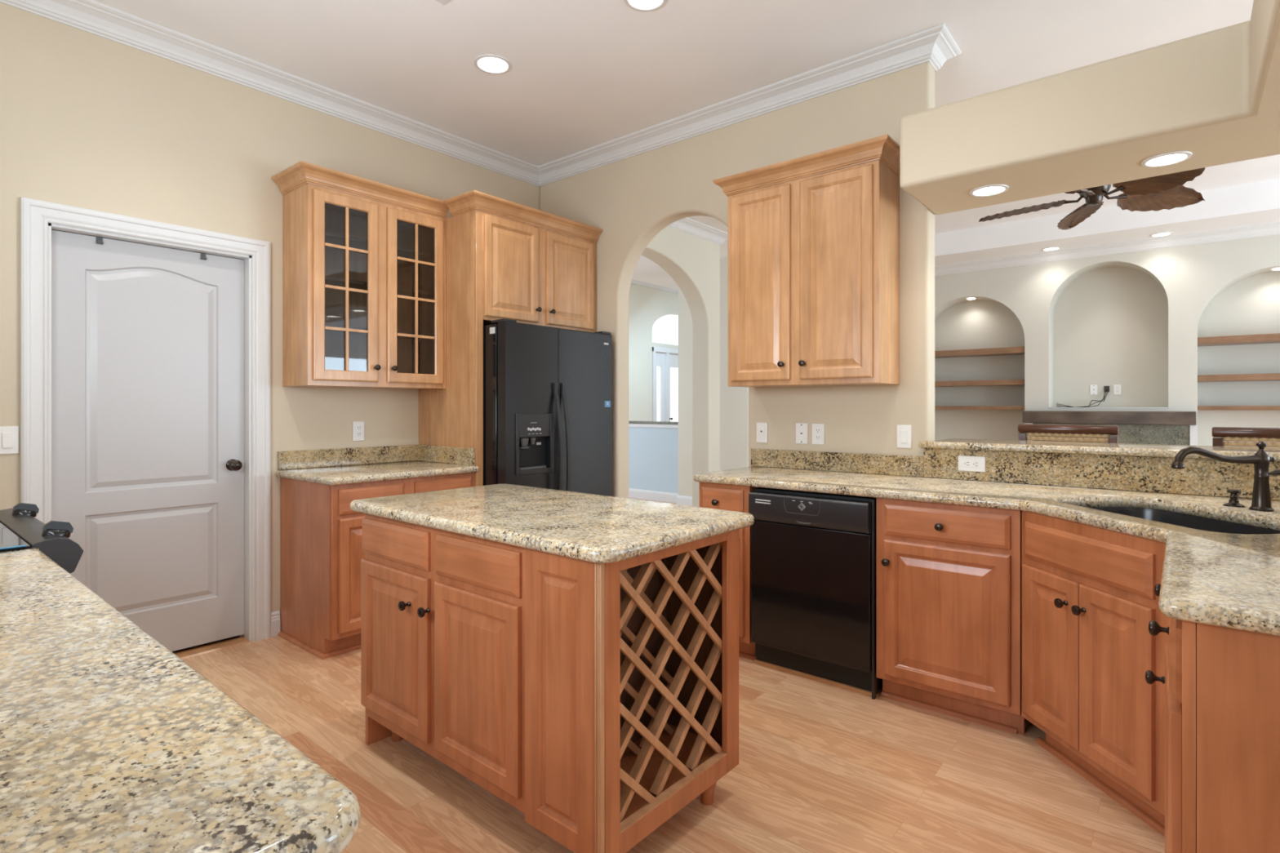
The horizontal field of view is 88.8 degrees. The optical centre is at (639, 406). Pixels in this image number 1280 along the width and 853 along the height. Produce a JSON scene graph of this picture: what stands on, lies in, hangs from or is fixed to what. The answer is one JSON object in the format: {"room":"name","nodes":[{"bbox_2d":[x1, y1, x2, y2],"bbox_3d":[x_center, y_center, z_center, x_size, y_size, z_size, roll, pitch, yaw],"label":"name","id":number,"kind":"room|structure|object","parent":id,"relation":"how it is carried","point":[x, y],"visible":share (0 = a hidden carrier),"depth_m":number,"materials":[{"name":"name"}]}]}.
{"room":"kitchen","nodes":[
{"label":"kitchen","id":0,"kind":"room"},
{"bbox_2d":[171,635,238,652],"bbox_3d":[-2.833,-0.037,3.676,1.070,2.600,1.800,0,0,40],"label":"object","id":1,"kind":"structure","parent":0,"point":[235,636],"depth_m":3.47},
{"bbox_2d":[0,2,539,612],"bbox_3d":[-3.026,-0.282,2.497,0.120,3.090,7.140,0,0,40],"label":"wall","id":2,"kind":"structure","parent":0,"point":[88,120],"depth_m":3.28,"materials":[{"name":"beige paint"}]},
{"bbox_2d":[0,426,18,454],"bbox_3d":[-2.699,0.142,2.787,0.010,0.118,0.073,0,0,40],"label":"light switch","id":3,"kind":"object","parent":2,"relation":"attached to","point":[9,435],"visible":1,"depth_m":2.79,"materials":[{"name":"white plastic"}]},
{"bbox_2d":[19,196,271,659],"bbox_3d":[-2.393,0.179,3.237,0.147,2.168,1.003,0,0,40],"label":"door","id":4,"kind":"structure","parent":2,"relation":"in","point":[145,344],"depth_m":3.23,"materials":[{"name":"white paint"}]},
{"bbox_2d":[271,610,280,637],"bbox_3d":[-2.015,1.198,3.607,0.016,0.130,0.050,0,0,40],"label":"baseboard","id":5,"kind":"structure","parent":2,"relation":"attached to","point":[275,616],"depth_m":3.60,"materials":[{"name":"white paint"}]},
{"bbox_2d":[277,444,417,470],"bbox_3d":[-1.726,0.297,3.949,0.020,0.102,0.864,0,0,40],"label":"backsplash","id":6,"kind":"structure","parent":2,"relation":"attached to","point":[304,459],"depth_m":3.89,"materials":[{"name":"beige stone"}]},
{"bbox_2d":[352,421,364,440],"bbox_3d":[-1.712,0.147,3.977,0.008,0.118,0.073,0,0,40],"label":"wall outlet","id":7,"kind":"object","parent":2,"relation":"attached to","point":[357,426],"visible":1,"depth_m":3.97,"materials":[{"name":"white plastic"}]},
{"bbox_2d":[355,425,361,436],"bbox_3d":[-1.710,0.147,3.975,0.002,0.066,0.033,0,0,40],"label":"receptacle","id":8,"kind":"object","parent":7,"relation":"attached to","point":[358,428],"depth_m":3.97,"materials":[{"name":"white plastic"}]},
{"bbox_2d":[271,160,448,389],"bbox_3d":[-1.599,-0.691,3.823,0.374,1.151,0.900,0,0,40],"label":"upper cabinet","id":9,"kind":"object","parent":2,"relation":"attached to","point":[364,260],"visible":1,"depth_m":3.78,"materials":[{"name":"brown wood"}]},
{"bbox_2d":[324,231,434,262],"bbox_3d":[-1.616,-0.946,3.877,0.261,0.018,0.802,0,0,40],"label":"shelf","id":10,"kind":"object","parent":9,"relation":"attached to","point":[330,237],"depth_m":3.88,"materials":[{"name":"brown wood"}]},
{"bbox_2d":[324,275,434,298],"bbox_3d":[-1.616,-0.706,3.877,0.261,0.018,0.802,0,0,40],"label":"shelf","id":11,"kind":"object","parent":9,"relation":"attached to","point":[333,281],"depth_m":3.87,"materials":[{"name":"brown wood"}]},
{"bbox_2d":[324,323,434,339],"bbox_3d":[-1.616,-0.446,3.877,0.261,0.018,0.802,0,0,40],"label":"shelf","id":12,"kind":"object","parent":9,"relation":"attached to","point":[327,332],"depth_m":3.89,"materials":[{"name":"brown wood"}]},
{"bbox_2d":[417,444,475,465],"bbox_3d":[-1.219,0.297,4.080,0.592,0.102,0.020,0,0,40],"label":"backsplash","id":13,"kind":"structure","parent":2,"relation":"attached to","point":[440,454],"depth_m":4.05,"materials":[{"name":"beige stone"}]},
{"bbox_2d":[0,0,961,244],"bbox_3d":[-0.075,-1.774,3.712,3.108,0.107,6.340,0,0,40],"label":"crown molding","id":14,"kind":"structure","parent":2,"relation":"attached to","point":[935,45],"depth_m":3.65,"materials":[{"name":"white paint"}]},
{"bbox_2d":[628,283,678,421],"bbox_3d":[0.331,-0.837,13.268,0.120,4.200,8.000,0,0,40],"label":"wall","id":15,"kind":"structure","parent":0,"point":[646,305],"depth_m":12.86,"materials":[{"name":"paint"}]},
{"bbox_2d":[631,279,678,293],"bbox_3d":[0.108,-2.447,12.803,0.130,0.140,7.000,0,0,40],"label":"crown molding","id":16,"kind":"structure","parent":15,"relation":"attached to","point":[633,282],"depth_m":13.07,"materials":[{"name":"white paint"}]},
{"bbox_2d":[652,346,678,421],"bbox_3d":[0.903,0.028,13.885,0.170,2.470,2.080,0,0,40],"label":"door","id":17,"kind":"structure","parent":15,"relation":"in","point":[665,358],"depth_m":13.38,"materials":[{"name":"white paint"}]},
{"bbox_2d":[628,421,678,493],"bbox_3d":[-0.377,0.730,9.383,2.615,1.066,0.180,0,0,40],"label":"wall","id":18,"kind":"structure","parent":0,"point":[653,446],"depth_m":8.84,"materials":[{"name":"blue paint"}]},
{"bbox_2d":[182,497,1164,852],"bbox_3d":[1.324,1.288,5.292,15.000,0.050,17.000,0,0,40],"label":"floor","id":19,"kind":"structure","parent":0,"point":[822,767],"depth_m":2.20,"materials":[{"name":"brown wood"}]},
{"bbox_2d":[0,502,83,573],"bbox_3d":[-1.978,0.766,1.659,0.766,0.934,0.741,0,0,40],"label":"range","id":20,"kind":"object","parent":19,"relation":"on","point":[20,529],"visible":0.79,"depth_m":1.71,"materials":[{"name":"black metal"}]},
{"bbox_2d":[0,522,31,551],"bbox_3d":[-2.010,0.351,1.621,0.758,0.012,0.640,0,0,40],"label":"cooktop","id":21,"kind":"object","parent":20,"relation":"in","point":[12,537],"depth_m":1.71,"materials":[{"name":"black glass"}]},
{"bbox_2d":[277,472,474,659],"bbox_3d":[-1.492,0.825,3.753,0.629,0.876,0.872,0,0,40],"label":"base cabinet","id":22,"kind":"object","parent":19,"relation":"on","point":[322,553],"visible":0.34,"depth_m":3.36,"materials":[{"name":"brown wood"}]},
{"bbox_2d":[274,444,478,485],"bbox_3d":[-1.488,0.316,3.743,0.650,0.141,0.882,0,0,40],"label":"countertop","id":23,"kind":"structure","parent":22,"relation":"on","point":[443,460],"depth_m":3.80,"materials":[{"name":"beige stone"}]},
{"bbox_2d":[418,190,602,486],"bbox_3d":[-0.879,-0.002,4.450,0.680,2.529,1.100,0,0,40],"label":"tall cabinet","id":24,"kind":"object","parent":19,"relation":"on","point":[500,266],"visible":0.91,"depth_m":4.07,"materials":[{"name":"brown wood"}]},
{"bbox_2d":[483,318,612,496],"bbox_3d":[-0.770,0.372,4.409,0.868,1.782,0.936,0,0,40],"label":"refrigerator","id":25,"kind":"object","parent":19,"relation":"on","point":[548,390],"visible":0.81,"depth_m":4.07,"materials":[{"name":"black metal"}]},
{"bbox_2d":[360,513,738,852],"bbox_3d":[-0.372,0.825,2.268,1.236,0.876,0.696,0,0,40],"label":"kitchen island","id":26,"kind":"object","parent":19,"relation":"on","point":[597,702],"visible":0.9,"depth_m":1.94,"materials":[{"name":"brown wood"}]},
{"bbox_2d":[350,484,754,563],"bbox_3d":[-0.354,0.367,2.286,1.331,0.038,0.734,0,0,40],"label":"island countertop","id":27,"kind":"structure","parent":26,"relation":"on","point":[584,526],"depth_m":2.05,"materials":[{"name":"beige stone"}]},
{"bbox_2d":[699,482,759,660],"bbox_3d":[0.598,0.825,3.510,0.300,0.876,0.664,0,0,40],"label":"base cabinet","id":28,"kind":"object","parent":19,"relation":"on","point":[712,495],"visible":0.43,"depth_m":3.22,"materials":[{"name":"brown wood"}]},
{"bbox_2d":[748,487,882,699],"bbox_3d":[0.958,0.833,3.226,0.606,0.860,0.641,0,0,40],"label":"dishwasher","id":29,"kind":"object","parent":19,"relation":"on","point":[813,554],"visible":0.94,"depth_m":2.98,"materials":[{"name":"black metal"}]},
{"bbox_2d":[875,497,1030,734],"bbox_3d":[1.399,0.825,2.845,0.543,0.876,0.664,0,0,40],"label":"base cabinet","id":30,"kind":"object","parent":19,"relation":"on","point":[948,577],"visible":0.96,"depth_m":2.61,"materials":[{"name":"brown wood"}]},
{"bbox_2d":[1017,424,1119,443],"bbox_3d":[2.153,0.678,3.324,0.440,1.170,0.291,0,0,40],"label":"bar stool","id":31,"kind":"object","parent":19,"relation":"on","point":[1088,433],"visible":0.12,"depth_m":3.40,"materials":[{"name":"red wood"}]},
{"bbox_2d":[1022,511,1169,836],"bbox_3d":[1.635,0.825,2.146,0.456,0.876,0.655,0,0,-5],"label":"base cabinet","id":32,"kind":"object","parent":19,"relation":"on","point":[1090,601],"visible":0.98,"depth_m":2.09,"materials":[{"name":"brown wood"}]},
{"bbox_2d":[693,448,1279,635],"bbox_3d":[1.042,0.295,2.345,2.542,0.184,1.891,0,0,40],"label":"countertop","id":33,"kind":"structure","parent":32,"relation":"on","point":[1229,580],"depth_m":2.57,"materials":[{"name":"beige stone"}]},
{"bbox_2d":[958,455,985,472],"bbox_3d":[1.573,0.270,3.100,0.118,0.073,0.008,0,0,40],"label":"wall outlet","id":34,"kind":"object","parent":33,"relation":"attached to","point":[971,464],"visible":1,"depth_m":3.10,"materials":[{"name":"white plastic"}]},
{"bbox_2d":[964,460,978,467],"bbox_3d":[1.571,0.270,3.098,0.066,0.033,0.002,0,0,40],"label":"receptacle","id":35,"kind":"object","parent":34,"relation":"attached to","point":[967,464],"depth_m":3.10,"materials":[{"name":"white plastic"}]},
{"bbox_2d":[1089,506,1279,534],"bbox_3d":[1.777,0.473,2.161,0.468,0.172,0.756,0,0,-5],"label":"undermount sink","id":36,"kind":"object","parent":33,"relation":"in","point":[1193,522],"visible":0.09,"depth_m":2.34,"materials":[{"name":"black"}]},
{"bbox_2d":[1171,441,1279,511],"bbox_3d":[2.001,0.232,2.206,0.408,0.233,0.062,0,0,1],"label":"faucet","id":37,"kind":"object","parent":33,"relation":"on","point":[1261,497],"visible":1,"depth_m":2.19,"materials":[{"name":"brown metal"}]},
{"bbox_2d":[1222,488,1244,507],"bbox_3d":[2.087,0.319,2.296,0.058,0.059,0.058,0,0,40],"label":"soap dispenser","id":38,"kind":"object","parent":33,"relation":"on","point":[1233,501],"visible":1,"depth_m":2.29,"materials":[{"name":"brown metal"}]},
{"bbox_2d":[1154,583,1182,852],"bbox_3d":[1.604,0.826,1.527,0.632,0.874,0.265,0,0,40],"label":"base cabinet","id":39,"kind":"object","parent":19,"relation":"on","point":[1157,587],"visible":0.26,"depth_m":1.60,"materials":[{"name":"brown wood"}]},
{"bbox_2d":[1145,617,1279,852],"bbox_3d":[1.351,0.826,1.232,0.644,0.874,0.508,0,0,40],"label":"base cabinet","id":40,"kind":"object","parent":19,"relation":"on","point":[1225,681],"visible":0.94,"depth_m":1.17,"materials":[{"name":"brown wood"}]},
{"bbox_2d":[1212,426,1279,448],"bbox_3d":[2.763,0.678,2.817,0.440,1.170,0.291,0,0,40],"label":"bar stool","id":41,"kind":"object","parent":19,"relation":"on","point":[1249,437],"visible":0.16,"depth_m":2.97,"materials":[{"name":"red wood"}]},
{"bbox_3d":[-1.071,0.825,0.867,1.600,0.875,0.681,0,0,40],"label":"base cabinet","id":42,"kind":"object","parent":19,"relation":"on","visible":0},
{"bbox_2d":[0,547,360,852],"bbox_3d":[-1.073,0.368,0.853,1.650,0.038,0.657,0,0,40],"label":"countertop","id":43,"kind":"structure","parent":42,"relation":"on","point":[111,742],"depth_m":0.66,"materials":[{"name":"beige stone"}]},
{"bbox_2d":[640,226,719,506],"bbox_3d":[0.031,-0.282,6.107,0.210,3.090,2.320,0,0,40],"label":"wall","id":44,"kind":"structure","parent":0,"point":[692,262],"depth_m":6.78,"materials":[{"name":"paint"}]},
{"bbox_2d":[93,0,1279,289],"bbox_3d":[2.786,-1.987,4.078,11.200,0.320,17.000,0,0,40],"label":"ceiling","id":45,"kind":"structure","parent":0,"point":[584,74],"depth_m":3.36,"materials":[{"name":"white paint"}]},
{"bbox_2d":[435,0,450,4],"bbox_3d":[-0.869,-1.823,2.746,0.300,0.008,0.300,0,0,40],"label":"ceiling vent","id":46,"kind":"object","parent":45,"relation":"in","point":[442,2],"visible":1,"depth_m":2.93,"materials":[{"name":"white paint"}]},
{"bbox_2d":[473,53,511,74],"bbox_3d":[-0.784,-1.823,3.482,0.200,0.006,0.200,0,0,40],"label":"recessed light","id":47,"kind":"object","parent":45,"relation":"in","point":[491,64],"visible":1,"depth_m":3.48,"materials":[{"name":"white paint"}]},
{"bbox_2d":[623,0,666,11],"bbox_3d":[0.025,-1.823,2.914,0.200,0.006,0.200,0,0,40],"label":"recessed light","id":48,"kind":"object","parent":45,"relation":"in","point":[637,5],"visible":1,"depth_m":2.96,"materials":[{"name":"white paint"}]},
{"bbox_2d":[1041,246,1061,251],"bbox_3d":[4.747,-1.823,7.545,0.192,0.006,0.192,0,0,40],"label":"recessed light","id":49,"kind":"object","parent":45,"relation":"in","point":[1054,248],"visible":1,"depth_m":7.53,"materials":[{"name":"white paint"}]},
{"bbox_2d":[978,167,1204,230],"bbox_3d":[3.194,-1.763,4.720,1.363,0.668,1.433,0,0,40],"label":"ceiling fan","id":50,"kind":"object","parent":45,"relation":"hanging from","point":[1167,191],"visible":0.73,"depth_m":4.65,"materials":[{"name":"brown wood"}]},
{"bbox_2d":[1149,231,1173,236],"bbox_3d":[5.511,-1.823,6.910,0.192,0.006,0.192,0,0,40],"label":"recessed light","id":51,"kind":"object","parent":45,"relation":"in","point":[1163,233],"visible":1,"depth_m":6.91,"materials":[{"name":"white paint"}]},
{"bbox_2d":[678,256,748,496],"bbox_3d":[0.923,-0.737,8.135,1.010,4.000,0.140,0,0,40],"label":"wall","id":52,"kind":"structure","parent":0,"point":[734,401],"depth_m":7.99,"materials":[{"name":"paint"}]},
{"bbox_2d":[628,488,692,506],"bbox_3d":[-0.070,1.198,8.950,3.580,0.130,0.154,0,0,40],"label":"baseboard","id":53,"kind":"structure","parent":52,"relation":"attached to","point":[670,497],"depth_m":8.74,"materials":[{"name":"white paint"}]},
{"bbox_2d":[539,61,934,498],"bbox_3d":[0.363,-0.282,4.222,2.890,3.090,0.125,0,0,40],"label":"wall","id":54,"kind":"structure","parent":0,"point":[632,199],"depth_m":3.77,"materials":[{"name":"beige paint"}]},
{"bbox_2d":[756,422,767,443],"bbox_3d":[0.713,0.151,3.837,0.073,0.118,0.018,0,0,40],"label":"light switch","id":55,"kind":"object","parent":54,"relation":"attached to","point":[762,428],"visible":1,"depth_m":3.84,"materials":[{"name":"white plastic"}]},
{"bbox_2d":[795,422,808,444],"bbox_3d":[0.910,0.149,3.679,0.073,0.118,0.008,0,0,40],"label":"phone jack","id":56,"kind":"object","parent":54,"relation":"attached to","point":[802,428],"visible":1,"depth_m":3.68,"materials":[{"name":"white plastic"}]},
{"bbox_2d":[712,133,899,387],"bbox_3d":[0.889,-0.691,3.473,0.965,1.151,0.350,0,0,40],"label":"upper cabinet","id":57,"kind":"object","parent":54,"relation":"attached to","point":[814,260],"visible":1,"depth_m":3.31,"materials":[{"name":"brown wood"}]},
{"bbox_2d":[812,423,824,444],"bbox_3d":[0.986,0.150,3.617,0.073,0.118,0.008,0,0,40],"label":"wall outlet","id":58,"kind":"object","parent":54,"relation":"attached to","point":[818,429],"visible":1,"depth_m":3.61,"materials":[{"name":"white plastic"}]},
{"bbox_2d":[814,427,820,439],"bbox_3d":[0.984,0.150,3.615,0.033,0.066,0.002,0,0,40],"label":"receptacle","id":59,"kind":"object","parent":58,"relation":"attached to","point":[817,430],"depth_m":3.62,"materials":[{"name":"white plastic"}]},
{"bbox_2d":[751,448,923,476],"bbox_3d":[1.038,0.297,3.565,0.977,0.102,0.020,0,0,40],"label":"backsplash","id":60,"kind":"structure","parent":54,"relation":"attached to","point":[875,464],"depth_m":3.52,"materials":[{"name":"beige stone"}]},
{"bbox_2d":[896,424,911,448],"bbox_3d":[1.341,0.150,3.320,0.073,0.118,0.010,0,0,40],"label":"light switch","id":61,"kind":"object","parent":54,"relation":"attached to","point":[904,433],"visible":1,"depth_m":3.32,"materials":[{"name":"white plastic"}]},
{"bbox_2d":[923,448,1279,500],"bbox_3d":[2.015,0.276,2.752,1.564,0.145,0.020,0,0,40],"label":"backsplash","id":62,"kind":"structure","parent":54,"relation":"attached to","point":[1199,477],"depth_m":2.77,"materials":[{"name":"beige stone"}]},
{"bbox_2d":[899,0,1279,214],"bbox_3d":[0.931,-1.140,1.294,1.735,0.325,3.905,0,0,40],"label":"soffit","id":63,"kind":"structure","parent":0,"point":[1214,95],"depth_m":2.50,"materials":[{"name":"beige paint"}]},
{"bbox_2d":[968,184,1008,196],"bbox_3d":[1.571,-0.974,2.943,0.159,0.006,0.159,0,0,40],"label":"recessed light","id":64,"kind":"object","parent":63,"relation":"in","point":[990,189],"visible":1,"depth_m":2.94,"materials":[{"name":"white paint"}]},
{"bbox_2d":[1141,151,1192,167],"bbox_3d":[2.072,-0.974,2.572,0.159,0.006,0.159,0,0,40],"label":"recessed light","id":65,"kind":"object","parent":63,"relation":"in","point":[1171,157],"visible":1,"depth_m":2.57,"materials":[{"name":"white paint"}]},
{"bbox_2d":[934,234,1279,448],"bbox_3d":[5.700,-0.282,7.351,10.900,3.090,0.460,0,0,40],"label":"wall","id":66,"kind":"structure","parent":0,"point":[1135,321],"depth_m":7.60,"materials":[{"name":"paint"}]},
{"bbox_2d":[934,346,1024,358],"bbox_3d":[4.301,-0.700,8.468,1.258,0.075,0.329,0,0,40],"label":"wall shelf","id":67,"kind":"object","parent":66,"relation":"attached to","point":[1008,350],"visible":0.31,"depth_m":8.28,"materials":[{"name":"brown wood"}]},
{"bbox_2d":[934,379,1024,386],"bbox_3d":[4.301,-0.305,8.468,1.258,0.065,0.329,0,0,40],"label":"wall shelf","id":68,"kind":"object","parent":66,"relation":"attached to","point":[997,382],"visible":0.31,"depth_m":8.29,"materials":[{"name":"brown wood"}]},
{"bbox_2d":[934,405,1024,409],"bbox_3d":[4.301,0.010,8.468,1.258,0.045,0.329,0,0,40],"label":"wall shelf","id":69,"kind":"object","parent":66,"relation":"attached to","point":[936,407],"visible":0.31,"depth_m":8.26,"materials":[{"name":"brown wood"}]},
{"bbox_2d":[1056,386,1109,407],"bbox_3d":[5.248,-0.119,7.740,0.538,0.256,0.116,0,0,23],"label":"cables","id":70,"kind":"object","parent":66,"relation":"hanging from","point":[1106,388],"visible":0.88,"depth_m":7.67,"materials":[{"name":"black plastic"}]},
{"bbox_2d":[1089,384,1097,395],"bbox_3d":[5.393,-0.205,7.768,0.073,0.118,0.008,0,0,40],"label":"plate","id":71,"kind":"object","parent":66,"relation":"attached to","point":[1093,388],"visible":1,"depth_m":7.77,"materials":[{"name":"white plastic"}]},
{"bbox_2d":[934,221,1279,275],"bbox_3d":[5.521,-1.774,7.136,10.900,0.107,0.100,0,0,40],"label":"crown molding","id":72,"kind":"structure","parent":66,"relation":"attached to","point":[1273,228],"depth_m":7.29,"materials":[{"name":"white paint"}]},
{"bbox_2d":[1048,407,1168,408],"bbox_3d":[5.371,0.009,7.517,1.093,0.008,0.306,0,0,40],"label":"sill","id":73,"kind":"structure","parent":66,"relation":"attached to","point":[1049,407],"depth_m":7.38,"materials":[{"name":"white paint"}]},
{"bbox_2d":[1022,410,1195,425],"bbox_3d":[5.218,0.118,7.348,1.578,0.140,0.159,0,0,40],"label":"mantel","id":74,"kind":"object","parent":66,"relation":"attached to","point":[1181,418],"visible":1,"depth_m":7.23,"materials":[{"name":"brown wood"}]},
{"bbox_2d":[1025,422,1197,445],"bbox_3d":[5.263,0.728,7.388,1.580,1.070,0.040,0,0,40],"label":"fireplace surround","id":75,"kind":"object","parent":66,"relation":"attached to","point":[1162,434],"visible":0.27,"depth_m":7.11,"materials":[{"name":"grey stone"}]},
{"bbox_2d":[1113,384,1120,395],"bbox_3d":[5.568,-0.202,7.622,0.073,0.118,0.008,0,0,40],"label":"plate","id":76,"kind":"object","parent":66,"relation":"attached to","point":[1117,388],"visible":1,"depth_m":7.62,"materials":[{"name":"white plastic"}]},
{"bbox_2d":[1197,333,1279,346],"bbox_3d":[6.494,-0.700,6.646,1.256,0.075,0.329,0,0,40],"label":"wall shelf","id":77,"kind":"object","parent":66,"relation":"attached to","point":[1260,338],"visible":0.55,"depth_m":6.74,"materials":[{"name":"brown wood"}]},
{"bbox_2d":[1197,373,1279,382],"bbox_3d":[6.494,-0.305,6.646,1.256,0.065,0.329,0,0,40],"label":"wall shelf","id":78,"kind":"object","parent":66,"relation":"attached to","point":[1273,376],"visible":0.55,"depth_m":6.73,"materials":[{"name":"brown wood"}]},
{"bbox_2d":[1197,405,1279,410],"bbox_3d":[6.494,0.010,6.646,1.256,0.045,0.329,0,0,40],"label":"wall shelf","id":79,"kind":"object","parent":66,"relation":"attached to","point":[1199,407],"visible":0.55,"depth_m":6.70,"materials":[{"name":"brown wood"}]},
{"bbox_3d":[1.523,0.733,2.049,1.670,1.060,1.985,0,0,40],"label":"wall","id":80,"kind":"structure","parent":0,"visible":0},
{"bbox_2d":[918,438,1279,462],"bbox_3d":[1.683,0.186,2.043,1.995,0.034,2.260,0,0,40],"label":"granite ledge","id":81,"kind":"object","parent":80,"relation":"on","point":[1065,447],"visible":0.98,"depth_m":2.85,"materials":[{"name":"beige stone"}]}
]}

